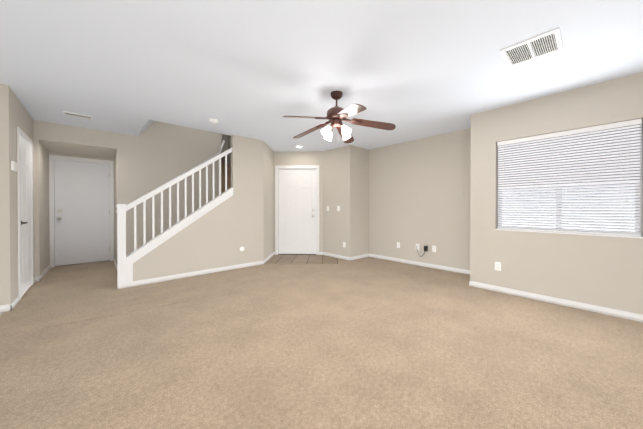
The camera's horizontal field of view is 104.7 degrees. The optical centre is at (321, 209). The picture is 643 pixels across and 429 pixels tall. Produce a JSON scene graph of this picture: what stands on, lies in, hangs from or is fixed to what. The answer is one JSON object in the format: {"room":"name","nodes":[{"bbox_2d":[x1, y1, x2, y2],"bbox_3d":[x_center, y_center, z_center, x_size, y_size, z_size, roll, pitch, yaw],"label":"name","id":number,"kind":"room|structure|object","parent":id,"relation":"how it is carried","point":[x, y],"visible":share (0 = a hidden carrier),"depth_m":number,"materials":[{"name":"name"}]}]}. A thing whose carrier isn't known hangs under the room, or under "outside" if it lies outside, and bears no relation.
{"room":"empty living room","nodes":[
{"label":"empty living room","id":0,"kind":"room"},
{"bbox_2d":[0,84,15,305],"bbox_3d":[-4.283,-0.113,1.970,2.300,2.440,0.150,0,1,-42],"label":"wall","id":1,"kind":"structure","parent":0,"point":[14,114],"depth_m":2.68,"materials":[{"name":"paint"}]},
{"bbox_2d":[11,161,16,171],"bbox_3d":[-3.466,-0.483,2.796,0.021,0.100,0.160,0,1,-42],"label":"door chime","id":2,"kind":"object","parent":1,"relation":"attached to","point":[13,166],"visible":1,"depth_m":2.77,"materials":[{"name":"white plastic"}]},
{"bbox_2d":[16,96,33,296],"bbox_3d":[-3.974,-0.121,3.229,0.150,2.440,1.240,0,1,-42],"label":"wall","id":3,"kind":"structure","parent":0,"point":[24,121],"depth_m":3.14,"materials":[{"name":"paint"}]},
{"bbox_2d":[17,127,33,300],"bbox_3d":[-3.895,0.058,3.269,0.017,2.082,0.850,0,1,-42],"label":"door frame","id":4,"kind":"structure","parent":3,"relation":"attached to","point":[19,132],"depth_m":2.97,"materials":[{"name":"white wood"}]},
{"bbox_2d":[20,135,31,297],"bbox_3d":[-3.882,0.085,3.280,0.047,2.004,0.718,0,1,-42],"label":"hall door","id":5,"kind":"structure","parent":3,"relation":"in","point":[26,238],"depth_m":3.26,"materials":[{"name":"white wood"}]},
{"bbox_2d":[33,120,220,276],"bbox_3d":[-3.404,-0.810,4.680,2.950,3.800,0.150,0,1,-42],"label":"wall","id":6,"kind":"structure","parent":0,"point":[154,155],"depth_m":4.63,"materials":[{"name":"paint"}]},
{"bbox_2d":[115,140,224,212],"bbox_3d":[-2.900,-0.738,4.972,1.912,1.605,0.096,0,1,-42],"label":"stair handrail","id":7,"kind":"object","parent":6,"relation":"attached to","point":[223,142],"visible":0.33,"depth_m":5.14,"materials":[{"name":"white wood"}]},
{"bbox_2d":[133,135,262,280],"bbox_3d":[-1.824,-0.808,4.353,2.550,3.800,0.100,0,1,-42],"label":"wall","id":8,"kind":"structure","parent":0,"point":[220,235],"depth_m":4.45,"materials":[{"name":"paint"}]},
{"bbox_2d":[116,147,232,288],"bbox_3d":[-2.230,-0.012,3.969,1.634,2.213,0.138,0,1,-42],"label":"stair railing","id":9,"kind":"object","parent":8,"relation":"attached to","point":[124,271],"visible":1,"depth_m":3.76,"materials":[{"name":"white wood"}]},
{"bbox_2d":[222,134,227,163],"bbox_3d":[-2.907,-0.825,6.826,0.630,3.800,0.100,0,1,-42],"label":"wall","id":10,"kind":"structure","parent":0,"point":[227,140],"depth_m":6.95,"materials":[{"name":"paint"}]},
{"bbox_2d":[228,135,230,164],"bbox_3d":[-1.938,-0.821,6.301,0.100,3.800,2.180,0,1,-42],"label":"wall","id":11,"kind":"structure","parent":0,"point":[229,137],"depth_m":6.91,"materials":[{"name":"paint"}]},
{"bbox_2d":[263,141,273,259],"bbox_3d":[-1.201,-0.135,5.417,0.120,2.440,1.029,0,0,1],"label":"wall","id":12,"kind":"structure","parent":0,"point":[268,201],"depth_m":5.35,"materials":[{"name":"paint"}]},
{"bbox_2d":[274,151,322,251],"bbox_3d":[-0.454,-0.139,6.008,1.590,2.440,0.300,0,0,2],"label":"wall","id":13,"kind":"structure","parent":0,"point":[298,158],"depth_m":5.85,"materials":[{"name":"paint"}]},
{"bbox_2d":[275,165,318,254],"bbox_3d":[-0.574,0.026,5.899,0.822,2.112,0.804,0,1,-42],"label":"door frame","id":14,"kind":"structure","parent":13,"relation":"attached to","point":[316,167],"depth_m":5.85,"materials":[{"name":"white wood"}]},
{"bbox_2d":[279,169,315,253],"bbox_3d":[-0.567,0.058,5.916,0.675,2.020,0.671,0,1,-42],"label":"front door","id":15,"kind":"structure","parent":13,"relation":"in","point":[297,211],"depth_m":5.90,"materials":[{"name":"white wood"}]},
{"bbox_2d":[0,257,642,428],"bbox_3d":[-0.286,1.149,3.310,5.490,0.100,8.850,0,1,-42],"label":"floor carpet","id":16,"kind":"object","parent":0,"point":[369,343],"visible":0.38,"depth_m":1.89,"materials":[{"name":"beige carpet"}]},
{"bbox_2d":[49,155,113,267],"bbox_3d":[-4.743,0.038,4.949,0.918,2.100,0.119,0,1,-42],"label":"door frame","id":17,"kind":"structure","parent":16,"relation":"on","point":[52,158],"depth_m":4.69,"materials":[{"name":"white wood"}]},
{"bbox_2d":[54,160,109,265],"bbox_3d":[-4.727,0.070,4.932,0.792,2.012,0.112,0,1,-42],"label":"garage door","id":18,"kind":"structure","parent":17,"relation":"attached to","point":[82,212],"depth_m":4.92,"materials":[{"name":"white wood"}]},
{"bbox_2d":[222,152,230,192],"bbox_3d":[-2.795,-0.245,5.386,2.405,2.660,2.730,0,1,-42],"label":"stair steps","id":19,"kind":"structure","parent":16,"relation":"on","point":[228,176],"depth_m":6.36,"materials":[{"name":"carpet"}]},
{"bbox_2d":[265,255,337,263],"bbox_3d":[-0.397,1.093,5.387,1.490,0.024,0.979,0,0,1],"label":"floor","id":20,"kind":"structure","parent":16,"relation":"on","point":[298,259],"depth_m":5.33,"materials":[{"name":"beige tile"}]},
{"bbox_2d":[0,0,642,151],"bbox_3d":[-1.122,-1.976,2.530,7.750,1.280,8.850,0,1,-42],"label":"ceiling","id":21,"kind":"structure","parent":0,"point":[411,70],"depth_m":2.24,"materials":[{"name":"white paint"}]},
{"bbox_2d":[63,111,92,119],"bbox_3d":[-3.474,-1.336,3.540,0.300,0.013,0.140,0,1,-42],"label":"ceiling vent","id":22,"kind":"object","parent":21,"relation":"in","point":[77,115],"visible":1,"depth_m":3.53,"materials":[{"name":"white metal"}]},
{"bbox_2d":[209,118,217,123],"bbox_3d":[-1.630,-1.324,3.741,0.132,0.040,0.132,0,1,-42],"label":"smoke detector","id":23,"kind":"object","parent":21,"relation":"attached to","point":[213,121],"visible":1,"depth_m":3.70,"materials":[{"name":"white plastic"}]},
{"bbox_2d":[283,91,395,142],"bbox_3d":[0.134,-1.058,2.869,1.275,0.560,1.279,0,1,-42],"label":"ceiling fan","id":24,"kind":"object","parent":21,"relation":"hanging from","point":[337,115],"visible":1,"depth_m":2.81,"materials":[{"name":"brown wood"}]},
{"bbox_2d":[500,27,562,67],"bbox_3d":[1.751,-1.328,2.070,0.360,0.011,0.360,0,1,-42],"label":"ceiling vent","id":25,"kind":"object","parent":21,"relation":"in","point":[540,45],"visible":1,"depth_m":2.05,"materials":[{"name":"white metal"}]},
{"bbox_2d":[323,72,642,314],"bbox_3d":[2.241,-0.126,4.008,0.800,2.440,6.500,0,1,-42],"label":"wall","id":26,"kind":"structure","parent":0,"point":[605,271],"depth_m":3.46,"materials":[{"name":"paint"}]},
{"bbox_2d":[0,252,642,321],"bbox_3d":[-1.082,1.067,2.506,7.450,0.074,8.430,0,1,-42],"label":"baseboard","id":27,"kind":"structure","parent":26,"relation":"attached to","point":[544,298],"depth_m":3.55,"materials":[{"name":"white wood"}]},
{"bbox_2d":[495,262,500,270],"bbox_3d":[2.344,0.759,3.297,0.008,0.114,0.070,0,1,-42],"label":"outlet","id":28,"kind":"object","parent":26,"relation":"attached to","point":[498,266],"visible":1,"depth_m":3.29,"materials":[{"name":"white plastic"}]},
{"bbox_2d":[495,118,642,237],"bbox_3d":[2.791,-0.308,2.919,0.177,1.180,1.208,0,1,-42],"label":"window blinds","id":29,"kind":"object","parent":26,"relation":"attached to","point":[585,181],"visible":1,"depth_m":2.80,"materials":[{"name":"white plastic"}]}
]}

